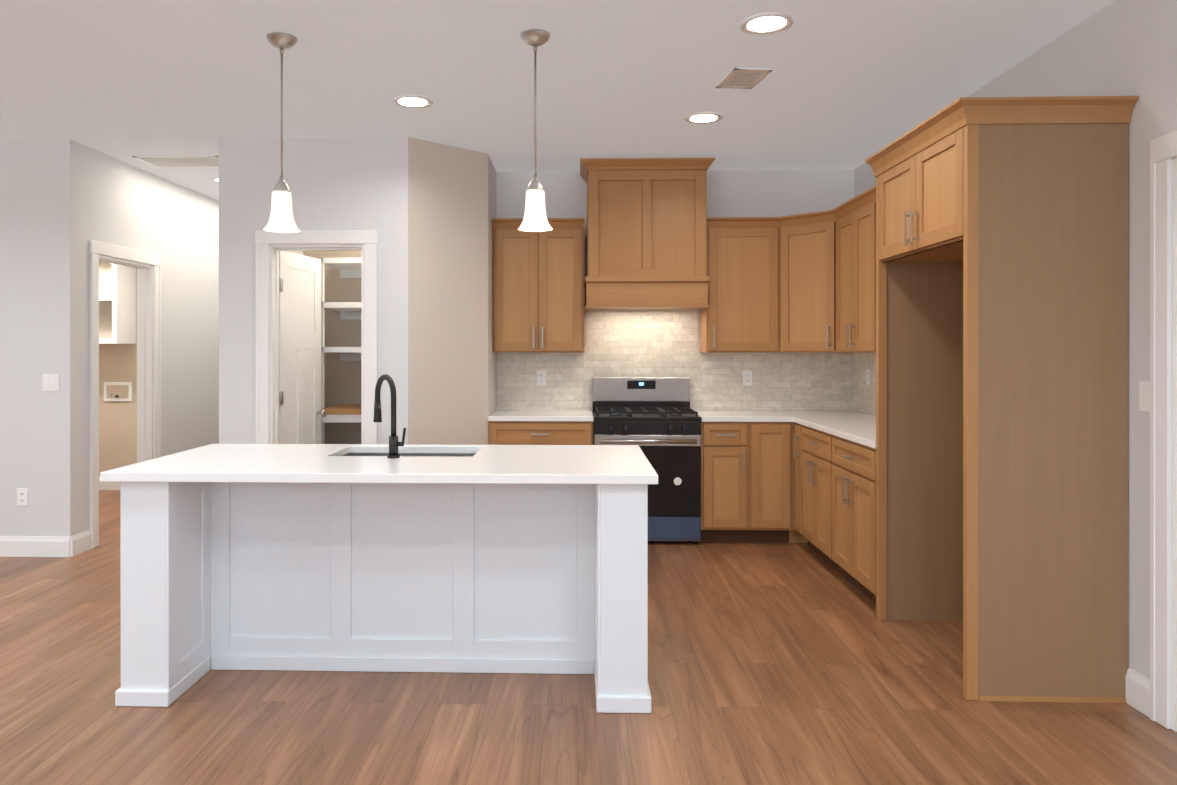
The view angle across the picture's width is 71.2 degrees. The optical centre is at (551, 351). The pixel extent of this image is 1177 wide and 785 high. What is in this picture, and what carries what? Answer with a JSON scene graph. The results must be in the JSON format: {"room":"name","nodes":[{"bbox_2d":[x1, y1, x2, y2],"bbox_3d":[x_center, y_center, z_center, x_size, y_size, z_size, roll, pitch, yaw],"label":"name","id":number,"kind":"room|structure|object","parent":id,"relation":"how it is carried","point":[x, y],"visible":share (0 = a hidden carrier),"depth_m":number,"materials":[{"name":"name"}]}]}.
{"room":"kitchen","nodes":[
{"label":"kitchen","id":0,"kind":"room"},
{"bbox_2d":[0,139,80,536],"bbox_3d":[-5.618,-0.020,5.637,4.780,2.800,0.120,0,0,2],"label":"wall","id":1,"kind":"structure","parent":0,"point":[40,289],"depth_m":5.51,"materials":[{"name":"white paint"}]},
{"bbox_2d":[17,488,27,505],"bbox_3d":[-3.555,0.980,5.512,0.075,0.118,0.008,0,0,2],"label":"outlet","id":2,"kind":"object","parent":1,"relation":"attached to","point":[22,496],"visible":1,"depth_m":5.51,"materials":[{"name":"white plastic"}]},
{"bbox_2d":[0,535,74,556],"bbox_3d":[-5.612,1.312,5.570,4.796,0.134,0.016,0,0,2],"label":"baseboard","id":3,"kind":"structure","parent":1,"relation":"attached to","point":[10,546],"depth_m":5.50,"materials":[{"name":"white wood"}]},
{"bbox_2d":[42,374,58,391],"bbox_3d":[-3.361,0.212,5.505,0.115,0.118,0.009,0,0,2],"label":"light switch","id":4,"kind":"object","parent":1,"relation":"attached to","point":[50,382],"visible":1,"depth_m":5.50,"materials":[{"name":"white plastic"}]},
{"bbox_2d":[99,268,136,475],"bbox_3d":[-4.401,-0.023,8.191,2.260,2.800,0.120,0,0,2],"label":"wall","id":5,"kind":"structure","parent":0,"point":[117,430],"depth_m":8.11,"materials":[{"name":"beige paint"}]},
{"bbox_2d":[99,476,119,489],"bbox_3d":[-4.403,1.309,8.125,2.260,0.134,0.016,0,0,2],"label":"baseboard","id":6,"kind":"structure","parent":5,"relation":"attached to","point":[102,485],"depth_m":8.12,"materials":[{"name":"white wood"}]},
{"bbox_2d":[99,261,135,343],"bbox_3d":[-4.118,-0.507,7.949,0.840,0.870,0.340,0,0,2],"label":"wall cabinet","id":7,"kind":"object","parent":5,"relation":"attached to","point":[117,304],"visible":0.33,"depth_m":7.98,"materials":[{"name":"white"}]},
{"bbox_2d":[104,382,131,400],"bbox_3d":[-4.293,0.402,8.111,0.280,0.190,0.030,0,0,2],"label":"washer outlet box","id":8,"kind":"object","parent":5,"relation":"attached to","point":[117,391],"visible":1,"depth_m":8.11,"materials":[{"name":"white plastic"}]},
{"bbox_2d":[81,144,218,532],"bbox_3d":[-3.235,-0.022,7.361,0.120,2.800,3.470,0,0,2],"label":"wall","id":9,"kind":"structure","parent":0,"point":[175,226],"depth_m":6.88,"materials":[{"name":"white paint"}]},
{"bbox_2d":[89,240,160,548],"bbox_3d":[-3.259,0.301,6.197,0.142,2.155,0.956,0,0,2],"label":"door frame","id":10,"kind":"structure","parent":9,"relation":"attached to","point":[148,360],"depth_m":6.55,"materials":[{"name":"white wood"}]},
{"bbox_2d":[303,250,360,443],"bbox_3d":[-1.304,-0.021,6.848,1.510,2.800,0.120,0,0,2],"label":"wall","id":11,"kind":"structure","parent":0,"point":[342,382],"depth_m":6.80,"materials":[{"name":"beige paint"}]},
{"bbox_2d":[219,137,495,444],"bbox_3d":[-1.293,-0.022,7.243,1.750,2.800,3.590,0,0,2],"label":"wall","id":12,"kind":"structure","parent":0,"point":[426,209],"depth_m":5.47,"materials":[{"name":"white paint"}]},
{"bbox_2d":[279,251,326,443],"bbox_3d":[-1.778,0.340,5.870,0.193,2.056,0.594,0,0,2],"label":"pantry door","id":13,"kind":"structure","parent":12,"relation":"in","point":[301,413],"depth_m":5.85,"materials":[{"name":"white paint"},{"name":"brushed nickel"}]},
{"bbox_2d":[255,230,377,443],"bbox_3d":[-1.559,0.289,5.505,0.820,2.180,0.142,0,0,2],"label":"door frame","id":14,"kind":"structure","parent":12,"relation":"attached to","point":[267,396],"depth_m":5.45,"materials":[{"name":"white wood"}]},
{"bbox_2d":[0,0,1114,200],"bbox_3d":[-2.598,-1.442,3.074,10.970,0.050,14.000,0,0,2],"label":"ceiling","id":15,"kind":"structure","parent":0,"point":[848,84],"depth_m":4.19,"materials":[{"name":"grey paint"}]},
{"bbox_2d":[132,155,218,167],"bbox_3d":[-2.735,-1.416,6.139,0.620,0.008,0.360,0,0,2],"label":"attic access hatch","id":16,"kind":"object","parent":15,"relation":"in","point":[200,161],"visible":0.81,"depth_m":6.12,"materials":[{"name":"white paint"}]},
{"bbox_2d":[263,32,299,232],"bbox_3d":[-1.221,-0.982,3.713,0.158,0.870,0.158,0,0,2],"label":"pendant light","id":17,"kind":"object","parent":15,"relation":"hanging from","point":[281,219],"visible":1,"depth_m":3.68,"materials":[{"name":"white glass"}]},
{"bbox_2d":[393,95,432,107],"bbox_3d":[-0.789,-1.413,4.660,0.226,0.010,0.226,0,0,2],"label":"recessed light","id":18,"kind":"object","parent":15,"relation":"in","point":[410,101],"visible":1,"depth_m":4.66,"materials":[{"name":"white plastic"}]},
{"bbox_2d":[518,29,552,231],"bbox_3d":[-0.074,-0.982,3.679,0.158,0.870,0.158,0,0,2],"label":"pendant light","id":19,"kind":"object","parent":15,"relation":"hanging from","point":[535,219],"visible":1,"depth_m":3.65,"materials":[{"name":"white glass"}]},
{"bbox_2d":[685,112,722,123],"bbox_3d":[0.923,-1.414,4.989,0.226,0.010,0.226,0,0,2],"label":"recessed light","id":20,"kind":"object","parent":15,"relation":"in","point":[703,118],"visible":0.98,"depth_m":4.98,"materials":[{"name":"white"}]},
{"bbox_2d":[716,67,772,88],"bbox_3d":[0.994,-1.414,4.257,0.200,0.008,0.300,0,0,-6],"label":"ceiling vent","id":21,"kind":"object","parent":15,"relation":"in","point":[741,78],"visible":0.98,"depth_m":4.24,"materials":[{"name":"white"}]},
{"bbox_2d":[740,13,793,34],"bbox_3d":[0.929,-1.412,3.548,0.226,0.010,0.226,0,0,2],"label":"recessed light","id":22,"kind":"object","parent":15,"relation":"in","point":[765,23],"visible":1,"depth_m":3.54,"materials":[{"name":"white plastic"}]},
{"bbox_2d":[0,490,1176,784],"bbox_3d":[-2.598,1.408,3.077,10.970,0.050,14.000,0,0,2],"label":"floor","id":23,"kind":"structure","parent":0,"point":[784,664],"depth_m":3.13,"materials":[{"name":"wood"}]},
{"bbox_2d":[320,257,360,443],"bbox_3d":[-1.160,0.333,6.482,1.191,2.092,0.596,0,0,2],"label":"pantry shelving","id":24,"kind":"object","parent":23,"relation":"on","point":[349,267],"visible":0.33,"depth_m":6.25,"materials":[{"name":"white wood"}]},
{"bbox_2d":[115,452,651,712],"bbox_3d":[-0.645,0.944,3.624,2.081,0.877,0.929,0,0,2],"label":"kitchen island","id":25,"kind":"object","parent":23,"relation":"on","point":[533,559],"depth_m":3.54,"materials":[{"name":"white paint"}]},
{"bbox_2d":[100,444,347,483],"bbox_3d":[-1.371,0.486,3.649,0.720,0.036,0.980,0,0,2],"label":"island countertop","id":26,"kind":"structure","parent":25,"relation":"on","point":[212,463],"depth_m":3.39,"materials":[{"name":"white stone"}]},
{"bbox_2d":[284,444,479,483],"bbox_3d":[-0.682,0.486,3.629,0.667,0.036,0.980,0,0,2],"label":"island countertop","id":27,"kind":"structure","parent":25,"relation":"on","point":[329,469],"depth_m":3.33,"materials":[{"name":"white stone"}]},
{"bbox_2d":[373,374,405,457],"bbox_3d":[-0.725,0.285,3.665,0.177,0.364,0.175,0,0,2],"label":"gooseneck faucet","id":28,"kind":"object","parent":27,"relation":"on","point":[394,443],"visible":1,"depth_m":3.60,"materials":[{"name":"black metal"}]},
{"bbox_2d":[344,453,474,456],"bbox_3d":[-0.675,0.616,3.849,0.683,0.220,0.404,0,0,2],"label":"undermount sink","id":29,"kind":"object","parent":27,"relation":"in","point":[378,454],"visible":0.04,"depth_m":4.04,"materials":[{"name":"silver metal"}]},
{"bbox_2d":[456,445,657,483],"bbox_3d":[0.033,0.487,3.607,0.771,0.036,0.980,0,0,2],"label":"island countertop","id":30,"kind":"structure","parent":25,"relation":"on","point":[490,464],"depth_m":3.36,"materials":[{"name":"white stone"}]},
{"bbox_2d":[488,414,592,444],"bbox_3d":[-0.070,0.941,6.183,0.754,0.877,0.630,0,0,2],"label":"base cabinet","id":31,"kind":"object","parent":23,"relation":"on","point":[501,431],"depth_m":5.87,"materials":[{"name":"brown wood"}]},
{"bbox_2d":[488,410,591,417],"bbox_3d":[-0.070,0.484,6.176,0.754,0.036,0.632,0,0,2],"label":"countertop","id":32,"kind":"structure","parent":31,"relation":"on","point":[498,413],"depth_m":6.03,"materials":[{"name":"white stone"}]},
{"bbox_2d":[593,377,700,543],"bbox_3d":[0.689,0.792,6.111,0.756,1.175,0.709,0,0,2],"label":"gas range","id":33,"kind":"object","parent":23,"relation":"on","point":[657,420],"visible":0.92,"depth_m":5.82,"materials":[{"name":"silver metal"}]},
{"bbox_2d":[699,418,763,542],"bbox_3d":[1.281,0.941,6.143,0.413,0.877,0.630,0,0,2],"label":"base cabinet","id":34,"kind":"object","parent":23,"relation":"on","point":[732,450],"depth_m":5.83,"materials":[{"name":"brown wood"}]},
{"bbox_2d":[695,410,875,421],"bbox_3d":[1.712,0.484,6.122,1.276,0.036,0.632,0,0,2],"label":"countertop","id":35,"kind":"structure","parent":34,"relation":"on","point":[744,415],"depth_m":6.03,"materials":[{"name":"white stone"}]},
{"bbox_2d":[764,422,795,542],"bbox_3d":[1.540,0.941,6.135,0.413,0.877,0.630,0,0,2],"label":"base cabinet","id":36,"kind":"object","parent":23,"relation":"on","point":[781,476],"depth_m":5.83,"materials":[{"name":"brown wood"}]},
{"bbox_2d":[796,422,823,558],"bbox_3d":[2.016,0.942,5.292,0.630,0.877,0.820,0,0,2],"label":"base cabinet","id":37,"kind":"object","parent":23,"relation":"on","point":[809,440],"depth_m":5.44,"materials":[{"name":"brown wood"}]},
{"bbox_2d":[824,430,875,602],"bbox_3d":[1.997,0.943,4.634,0.630,0.877,0.805,0,0,2],"label":"base cabinet","id":38,"kind":"object","parent":23,"relation":"on","point":[849,464],"depth_m":4.62,"materials":[{"name":"brown wood"}]},
{"bbox_2d":[792,418,875,445],"bbox_3d":[2.001,0.485,5.019,0.632,0.036,1.576,0,0,2],"label":"countertop","id":39,"kind":"structure","parent":38,"relation":"on","point":[862,429],"depth_m":5.13,"materials":[{"name":"white stone"}]},
{"bbox_2d":[865,96,1138,702],"bbox_3d":[1.944,0.197,3.706,0.681,2.370,1.047,0,0,2],"label":"tall cabinet","id":40,"kind":"object","parent":23,"relation":"on","point":[1002,299],"visible":1,"depth_m":3.24,"materials":[{"name":"brown wood"}]},
{"bbox_2d":[496,170,853,412],"bbox_3d":[0.967,-0.021,6.530,3.050,2.800,0.120,0,0,2],"label":"wall","id":41,"kind":"structure","parent":0,"point":[756,193],"depth_m":6.46,"materials":[{"name":"white paint"}]},
{"bbox_2d":[492,226,583,351],"bbox_3d":[-0.096,-0.461,6.322,0.693,0.940,0.350,0,0,2],"label":"upper cabinet","id":42,"kind":"object","parent":41,"relation":"attached to","point":[538,277],"depth_m":6.15,"materials":[{"name":"brown wood"}]},
{"bbox_2d":[580,158,714,310],"bbox_3d":[0.702,-0.858,6.203,0.976,1.075,0.540,0,0,2],"label":"wood range hood","id":43,"kind":"object","parent":41,"relation":"attached to","point":[646,233],"visible":1,"depth_m":6.00,"materials":[{"name":"brown wood"}]},
{"bbox_2d":[497,310,852,409],"bbox_3d":[0.966,0.022,6.466,2.808,0.885,0.007,0,0,2],"label":"tile backsplash","id":44,"kind":"structure","parent":41,"relation":"attached to","point":[641,343],"depth_m":6.46,"materials":[{"name":"tile"}]},
{"bbox_2d":[537,370,545,384],"bbox_3d":[-0.083,0.211,6.489,0.075,0.118,0.008,0,0,2],"label":"outlet","id":45,"kind":"object","parent":44,"relation":"attached to","point":[541,377],"visible":1,"depth_m":6.49,"materials":[{"name":"white plastic"}]},
{"bbox_2d":[743,371,751,385],"bbox_3d":[1.537,0.211,6.441,0.075,0.118,0.008,0,0,2],"label":"outlet","id":46,"kind":"object","parent":44,"relation":"attached to","point":[747,378],"visible":1,"depth_m":6.44,"materials":[{"name":"white plastic"}]},
{"bbox_2d":[700,222,767,351],"bbox_3d":[1.460,-0.460,6.250,0.602,0.940,0.401,0,0,2],"label":"upper cabinet","id":47,"kind":"object","parent":41,"relation":"attached to","point":[736,318],"depth_m":6.11,"materials":[{"name":"brown wood"}]},
{"bbox_2d":[768,218,827,352],"bbox_3d":[1.988,-0.460,6.107,0.736,0.940,0.656,0,0,2],"label":"upper cabinet","id":48,"kind":"object","parent":41,"relation":"attached to","point":[805,282],"depth_m":5.99,"materials":[{"name":"brown wood"}]},
{"bbox_2d":[854,0,1176,679],"bbox_3d":[2.274,-0.015,1.239,0.120,2.800,10.620,0,0,2],"label":"wall","id":49,"kind":"structure","parent":0,"point":[1121,48],"depth_m":3.19,"materials":[{"name":"white paint"}]},
{"bbox_2d":[828,194,875,352],"bbox_3d":[2.134,-0.460,5.375,0.401,0.940,0.912,0,0,2],"label":"upper cabinet","id":50,"kind":"object","parent":49,"relation":"attached to","point":[852,230],"depth_m":5.40,"materials":[{"name":"brown wood"}]},
{"bbox_2d":[853,353,875,414],"bbox_3d":[2.332,0.228,5.324,0.007,0.475,2.190,0,0,2],"label":"tile backsplash","id":51,"kind":"structure","parent":49,"relation":"attached to","point":[864,395],"depth_m":6.18,"materials":[{"name":"tile"}]},
{"bbox_2d":[866,369,869,384],"bbox_3d":[2.347,0.190,6.089,0.008,0.118,0.075,0,0,2],"label":"outlet","id":52,"kind":"object","parent":51,"relation":"attached to","point":[867,376],"visible":1,"depth_m":6.08,"materials":[{"name":"white plastic"}]},
{"bbox_2d":[1139,381,1149,411],"bbox_3d":[2.266,0.173,3.130,0.009,0.118,0.075,0,0,2],"label":"light switch","id":53,"kind":"object","parent":49,"relation":"attached to","point":[1144,396],"visible":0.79,"depth_m":3.13,"materials":[{"name":"white plastic"}]},
{"bbox_2d":[1150,131,1176,731],"bbox_3d":[2.302,0.295,2.534,0.142,2.175,1.106,0,0,2],"label":"door frame","id":54,"kind":"structure","parent":49,"relation":"attached to","point":[1163,435],"depth_m":3.02,"materials":[{"name":"white wood"}]}
]}

